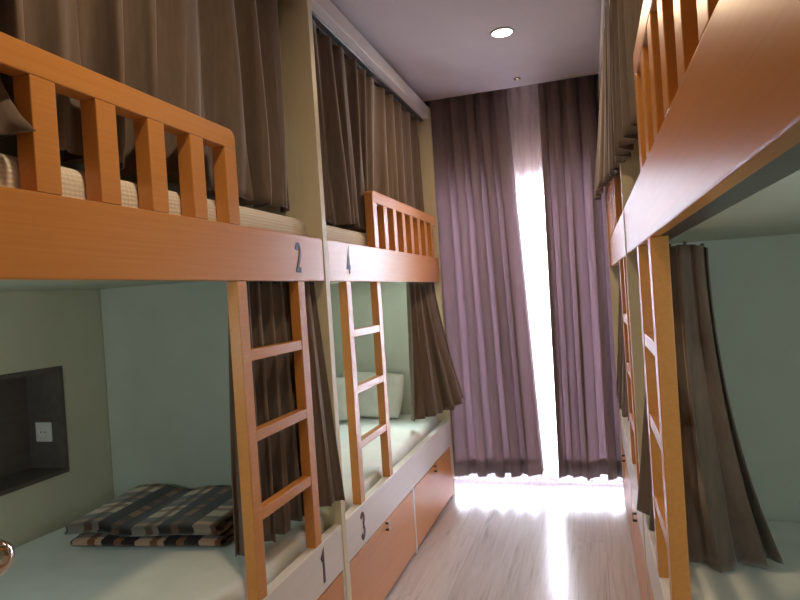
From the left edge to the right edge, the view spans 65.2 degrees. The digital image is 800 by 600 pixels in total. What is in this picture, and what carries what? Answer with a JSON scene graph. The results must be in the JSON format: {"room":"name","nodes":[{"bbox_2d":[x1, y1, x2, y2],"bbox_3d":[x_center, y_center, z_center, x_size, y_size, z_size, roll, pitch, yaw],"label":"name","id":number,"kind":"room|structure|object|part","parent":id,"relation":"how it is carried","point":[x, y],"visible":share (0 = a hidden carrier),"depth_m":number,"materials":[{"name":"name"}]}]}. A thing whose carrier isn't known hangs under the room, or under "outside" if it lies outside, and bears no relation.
{"room":"dormitory","nodes":[
{"label":"dormitory","id":0,"kind":"room"},
{"bbox_2d":[0,76,35,134],"bbox_3d":[-0.906,-0.756,0.971,0.136,0.902,0.609,-4,0,17],"label":"pillow","id":1,"kind":"object","parent":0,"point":[11,120],"visible":1,"depth_m":1.24,"materials":[{"name":"fabric"}]},
{"bbox_2d":[0,135,113,548],"bbox_3d":[-1.720,0.052,2.312,0.240,3.090,6.620,-4,0,17],"label":"wall","id":2,"kind":"structure","parent":0,"point":[39,329],"depth_m":2.71,"materials":[{"name":"paint"}]},
{"bbox_2d":[0,366,69,495],"bbox_3d":[-1.655,0.529,2.347,0.203,0.458,0.798,-4,0,17],"label":"wall niche","id":3,"kind":"object","parent":2,"relation":"attached to","point":[27,398],"visible":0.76,"depth_m":2.69,"materials":[{"name":"grey laminate"}]},
{"bbox_3d":[-1.746,0.534,2.375,0.014,0.424,0.764,-4,0,17],"label":"panel","id":4,"kind":"part","parent":3,"relation":"part of","materials":[{"name":"grey laminate"}]},
{"bbox_2d":[35,422,52,441],"bbox_3d":[-1.544,0.572,2.707,0.084,0.084,0.013,-4,0,17],"label":"power outlet","id":5,"kind":"object","parent":3,"relation":"attached to","point":[43,429],"visible":1,"depth_m":2.70,"materials":[{"name":"white plastic"}]},
{"bbox_2d":[316,0,600,101],"bbox_3d":[-0.055,-1.552,1.710,4.086,0.220,6.720,-4,0,17],"label":"ceiling","id":6,"kind":"structure","parent":0,"point":[441,49],"depth_m":3.58,"materials":[{"name":"paint"}]},
{"bbox_2d":[490,27,513,37],"bbox_3d":[0.570,-1.492,3.487,0.132,0.007,0.132,-4,0,17],"label":"recessed light","id":7,"kind":"object","parent":6,"relation":"in","point":[501,32],"visible":1,"depth_m":3.48,"materials":[{"name":"white plastic"}]},
{"bbox_2d":[492,29,511,36],"bbox_3d":[0.570,-1.491,3.487,0.111,0.003,0.111,-4,0,17],"label":"diffuser","id":8,"kind":"object","parent":7,"relation":"attached to","point":[496,32],"depth_m":3.49,"materials":[{"name":"white plastic"}]},
{"bbox_3d":[0.828,-1.668,4.633,2.000,0.026,0.194,-4,0,17],"label":"rail","id":9,"kind":"object","parent":6,"relation":"attached to","visible":0},
{"bbox_2d":[401,89,543,477],"bbox_3d":[0.465,-0.151,4.699,1.023,2.947,0.151,-4,0,17],"label":"drape","id":10,"kind":"object","parent":9,"relation":"hanging from","point":[495,429],"visible":0.62,"depth_m":4.64,"materials":[{"name":"purple fabric"}]},
{"bbox_2d":[538,74,622,479],"bbox_3d":[1.438,-0.212,4.402,0.794,2.948,0.147,-4,0,19],"label":"drape","id":11,"kind":"object","parent":9,"relation":"hanging from","point":[581,319],"visible":0.59,"depth_m":4.45,"materials":[{"name":"purple fabric"}]},
{"bbox_2d":[384,478,640,599],"bbox_3d":[0.149,1.531,1.732,4.086,0.100,6.720,-4,0,17],"label":"floor","id":12,"kind":"structure","parent":0,"point":[495,539],"depth_m":3.62,"materials":[{"name":"brown wood"}]},
{"bbox_2d":[0,0,350,599],"bbox_3d":[-1.138,0.130,1.782,1.164,2.866,2.132,-4,0,17],"label":"bunk bed","id":13,"kind":"object","parent":12,"relation":"on","point":[167,296],"visible":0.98,"depth_m":2.10,"materials":[{"name":"orange laminate"}]},
{"bbox_3d":[-0.746,-0.487,1.339,0.046,0.062,1.373,-4,0,17],"label":"guard rail","id":14,"kind":"part","parent":13,"relation":"part of","materials":[{"name":"orange laminate"}]},
{"bbox_2d":[0,0,289,212],"bbox_3d":[-0.672,-0.783,1.948,0.137,0.893,1.360,-4,0,18],"label":"curtain","id":15,"kind":"object","parent":13,"relation":"hanging from","point":[218,62],"visible":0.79,"depth_m":1.89,"materials":[{"name":"fabric"}]},
{"bbox_2d":[0,153,305,235],"bbox_3d":[-1.179,-0.191,1.786,1.070,0.190,2.026,-4,0,17],"label":"mattress","id":16,"kind":"object","parent":13,"relation":"on","point":[73,181],"visible":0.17,"depth_m":1.61,"materials":[{"name":"beige fabric"}]},
{"bbox_2d":[0,514,323,599],"bbox_3d":[-1.110,1.034,1.798,1.075,0.218,2.026,-4,0,17],"label":"mattress","id":17,"kind":"object","parent":13,"relation":"on","point":[46,567],"visible":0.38,"depth_m":2.12,"materials":[{"name":"white fabric"}]},
{"bbox_2d":[64,484,233,546],"bbox_3d":[-0.894,0.851,2.487,0.614,0.101,0.505,-4,0,11],"label":"plaid blanket","id":18,"kind":"object","parent":17,"relation":"on","point":[146,515],"visible":0.85,"depth_m":2.33,"materials":[{"name":"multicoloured fabric"}]},
{"bbox_2d":[228,281,344,556],"bbox_3d":[-0.433,0.388,2.339,0.115,0.941,0.589,-4,0,26],"label":"curtain","id":19,"kind":"object","parent":13,"relation":"hanging from","point":[269,311],"visible":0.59,"depth_m":2.33,"materials":[{"name":"fabric"}]},
{"bbox_3d":[-0.555,1.055,1.630,0.040,0.185,2.050,-4,0,17],"label":"panel","id":20,"kind":"part","parent":13,"relation":"part of","materials":[{"name":"white laminate"}]},
{"bbox_3d":[-0.608,1.328,2.189,0.499,0.349,0.993,-4,0,17],"label":"drawer","id":21,"kind":"part","parent":13,"relation":"part of","materials":[{"name":"orange laminate"}]},
{"bbox_2d":[311,0,455,599],"bbox_3d":[-0.525,0.075,3.797,1.164,2.866,2.077,-4,0,17],"label":"bunk bed","id":22,"kind":"object","parent":12,"relation":"on","point":[386,525],"visible":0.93,"depth_m":3.44,"materials":[{"name":"orange laminate"}]},
{"bbox_2d":[326,225,366,245],"bbox_3d":[-0.573,-0.245,3.781,1.070,0.190,2.012,-4,0,17],"label":"mattress","id":23,"kind":"object","parent":22,"relation":"on","point":[333,233],"visible":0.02,"depth_m":2.99,"materials":[{"name":"beige fabric"}]},
{"bbox_2d":[312,19,423,230],"bbox_3d":[-0.139,-0.827,3.639,0.125,0.910,1.959,-4,0,16],"label":"curtain","id":24,"kind":"object","parent":22,"relation":"hanging from","point":[368,142],"visible":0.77,"depth_m":3.28,"materials":[{"name":"fabric"}]},
{"bbox_3d":[-0.299,1.300,3.207,0.499,0.349,0.986,-4,0,17],"label":"drawer","id":25,"kind":"part","parent":22,"relation":"part of","materials":[{"name":"orange laminate"}]},
{"bbox_2d":[339,414,439,511],"bbox_3d":[-0.503,0.988,3.793,1.075,0.200,2.012,-4,0,17],"label":"mattress","id":26,"kind":"object","parent":22,"relation":"on","point":[406,434],"visible":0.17,"depth_m":3.80,"materials":[{"name":"white fabric"}]},
{"bbox_2d":[336,377,347,419],"bbox_3d":[-0.549,0.728,4.564,0.482,0.303,0.202,-4,0,17],"label":"pillow","id":27,"kind":"object","parent":26,"relation":"on","point":[341,391],"visible":0.14,"depth_m":4.48,"materials":[{"name":"fabric"}]},
{"bbox_2d":[343,372,403,417],"bbox_3d":[-0.216,0.698,4.630,0.504,0.330,0.189,-4,0,17],"label":"pillow","id":28,"kind":"object","parent":26,"relation":"on","point":[368,399],"visible":0.52,"depth_m":4.56,"materials":[{"name":"fabric"}]},
{"bbox_3d":[-0.236,0.049,4.773,1.149,2.866,0.040,-4,0,17],"label":"panel","id":29,"kind":"part","parent":22,"relation":"part of","materials":[{"name":"beige laminate"}]},
{"bbox_3d":[0.051,1.001,3.625,0.040,0.185,2.036,-4,0,17],"label":"panel","id":30,"kind":"part","parent":22,"relation":"part of","materials":[{"name":"white laminate"}]},
{"bbox_3d":[0.031,-0.557,3.896,0.046,0.062,1.359,-4,0,17],"label":"guard rail","id":31,"kind":"part","parent":22,"relation":"part of","materials":[{"name":"orange laminate"}]},
{"bbox_3d":[-0.003,1.274,4.181,0.499,0.349,0.986,-4,0,17],"label":"drawer","id":32,"kind":"part","parent":22,"relation":"part of","materials":[{"name":"orange laminate"}]},
{"bbox_2d":[406,282,463,420],"bbox_3d":[0.246,0.316,4.276,0.229,0.916,0.578,-4,0,25],"label":"curtain","id":33,"kind":"object","parent":22,"relation":"hanging from","point":[435,388],"visible":0.99,"depth_m":4.24,"materials":[{"name":"fabric"}]},
{"bbox_2d":[598,0,646,599],"bbox_3d":[1.691,-0.067,3.148,1.164,2.866,2.022,-4,0,17],"label":"bunk bed","id":34,"kind":"object","parent":12,"relation":"on","point":[613,196],"visible":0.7,"depth_m":2.98,"materials":[{"name":"orange laminate"}]},
{"bbox_2d":[594,0,619,199],"bbox_3d":[1.071,-0.949,3.311,0.118,0.821,1.884,-4,0,17],"label":"curtain","id":35,"kind":"object","parent":34,"relation":"hanging from","point":[606,168],"visible":0.82,"depth_m":2.87,"materials":[{"name":"fabric"}]},
{"bbox_3d":[1.987,-0.093,4.093,1.149,2.866,0.040,-4,0,17],"label":"panel","id":36,"kind":"part","parent":34,"relation":"part of","materials":[{"name":"beige laminate"}]},
{"bbox_3d":[1.215,-0.633,3.562,0.046,0.062,1.304,-4,0,17],"label":"guard rail","id":37,"kind":"part","parent":34,"relation":"part of","materials":[{"name":"orange laminate"}]},
{"bbox_2d":[616,268,628,420],"bbox_3d":[1.364,0.239,3.784,0.118,0.902,0.822,-4,0,15],"label":"curtain","id":38,"kind":"object","parent":34,"relation":"hanging from","point":[621,388],"visible":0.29,"depth_m":3.84,"materials":[{"name":"fabric"}]},
{"bbox_3d":[1.609,1.131,3.702,0.499,0.429,0.958,-4,0,17],"label":"drawer","id":39,"kind":"part","parent":34,"relation":"part of","materials":[{"name":"orange laminate"}]},
{"bbox_3d":[1.224,0.843,3.293,0.040,0.190,1.981,-4,0,17],"label":"panel","id":40,"kind":"part","parent":34,"relation":"part of","materials":[{"name":"white laminate"}]},
{"bbox_3d":[1.062,0.982,2.828,0.020,0.044,0.011,-4,0,17],"label":"handle","id":41,"kind":"part","parent":34,"relation":"part of","materials":[{"name":"metal"}]},
{"bbox_3d":[1.321,1.156,2.754,0.499,0.429,0.958,-4,0,17],"label":"drawer","id":42,"kind":"part","parent":34,"relation":"part of","materials":[{"name":"orange laminate"}]},
{"bbox_2d":[609,0,799,599],"bbox_3d":[1.079,-0.012,1.133,1.164,2.866,2.187,-4,0,17],"label":"bunk bed","id":43,"kind":"object","parent":12,"relation":"on","point":[714,162],"visible":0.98,"depth_m":1.42,"materials":[{"name":"orange laminate"}]},
{"bbox_2d":[610,0,643,163],"bbox_3d":[0.661,-0.900,1.745,0.091,0.842,1.069,-4,0,12],"label":"curtain","id":44,"kind":"object","parent":43,"relation":"hanging from","point":[625,15],"visible":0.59,"depth_m":1.87,"materials":[{"name":"fabric"}]},
{"bbox_3d":[0.417,-0.561,0.937,0.046,0.062,1.285,-4,0,17],"label":"guard rail","id":45,"kind":"part","parent":43,"relation":"part of","materials":[{"name":"orange laminate"}]},
{"bbox_3d":[1.011,1.184,1.736,0.499,0.429,1.020,-4,0,17],"label":"drawer","id":46,"kind":"part","parent":43,"relation":"part of","materials":[{"name":"orange laminate"}]},
{"bbox_3d":[0.618,0.897,1.298,0.040,0.190,2.105,-4,0,17],"label":"panel","id":47,"kind":"part","parent":43,"relation":"part of","materials":[{"name":"white laminate"}]},
{"bbox_2d":[636,241,783,572],"bbox_3d":[0.850,0.308,1.945,0.329,0.946,0.575,-4,0,-21],"label":"curtain","id":48,"kind":"object","parent":43,"relation":"hanging from","point":[727,526],"visible":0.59,"depth_m":1.73,"materials":[{"name":"fabric"}]},
{"bbox_2d":[689,521,799,599],"bbox_3d":[1.167,0.843,1.129,1.075,0.148,2.081,-4,0,17],"label":"mattress","id":49,"kind":"object","parent":43,"relation":"on","point":[780,581],"visible":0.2,"depth_m":1.76,"materials":[{"name":"white fabric"}]},
{"bbox_2d":[506,84,542,174],"bbox_3d":[0.970,-0.144,4.887,3.856,3.090,0.120,-4,0,17],"label":"wall","id":50,"kind":"structure","parent":0,"point":[523,107],"depth_m":4.79,"materials":[{"name":"paint"}]},
{"bbox_2d":[454,172,622,480],"bbox_3d":[1.033,0.210,4.878,1.700,2.375,0.060,-4,0,17],"label":"window","id":51,"kind":"structure","parent":50,"relation":"in","point":[531,180],"depth_m":4.85,"materials":[{"name":"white glass"}]},
{"bbox_3d":[0.656,0.239,4.993,0.790,2.265,0.050,-4,0,17],"label":"sash","id":52,"kind":"part","parent":51,"relation":"part of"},
{"bbox_3d":[1.411,0.191,4.762,0.790,2.265,0.050,-4,0,17],"label":"sash","id":53,"kind":"part","parent":51,"relation":"part of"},
{"bbox_3d":[-0.512,0.070,-0.125,3.486,2.930,0.100,-4,0,17],"label":"wall","id":54,"kind":"structure","parent":0,"visible":0},
{"bbox_2d":[0,539,14,576],"bbox_3d":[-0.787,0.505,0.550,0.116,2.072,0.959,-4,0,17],"label":"door handle","id":55,"kind":"object","parent":54,"relation":"in","point":[7,552],"depth_m":0.97,"materials":[{"name":"silver metal"}]},
{"label":"outside","id":56,"kind":"structure","parent":0,"visible":0},
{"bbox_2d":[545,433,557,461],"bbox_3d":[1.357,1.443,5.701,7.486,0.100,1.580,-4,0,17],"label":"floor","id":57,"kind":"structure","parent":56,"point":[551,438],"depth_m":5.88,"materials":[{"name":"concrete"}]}
]}

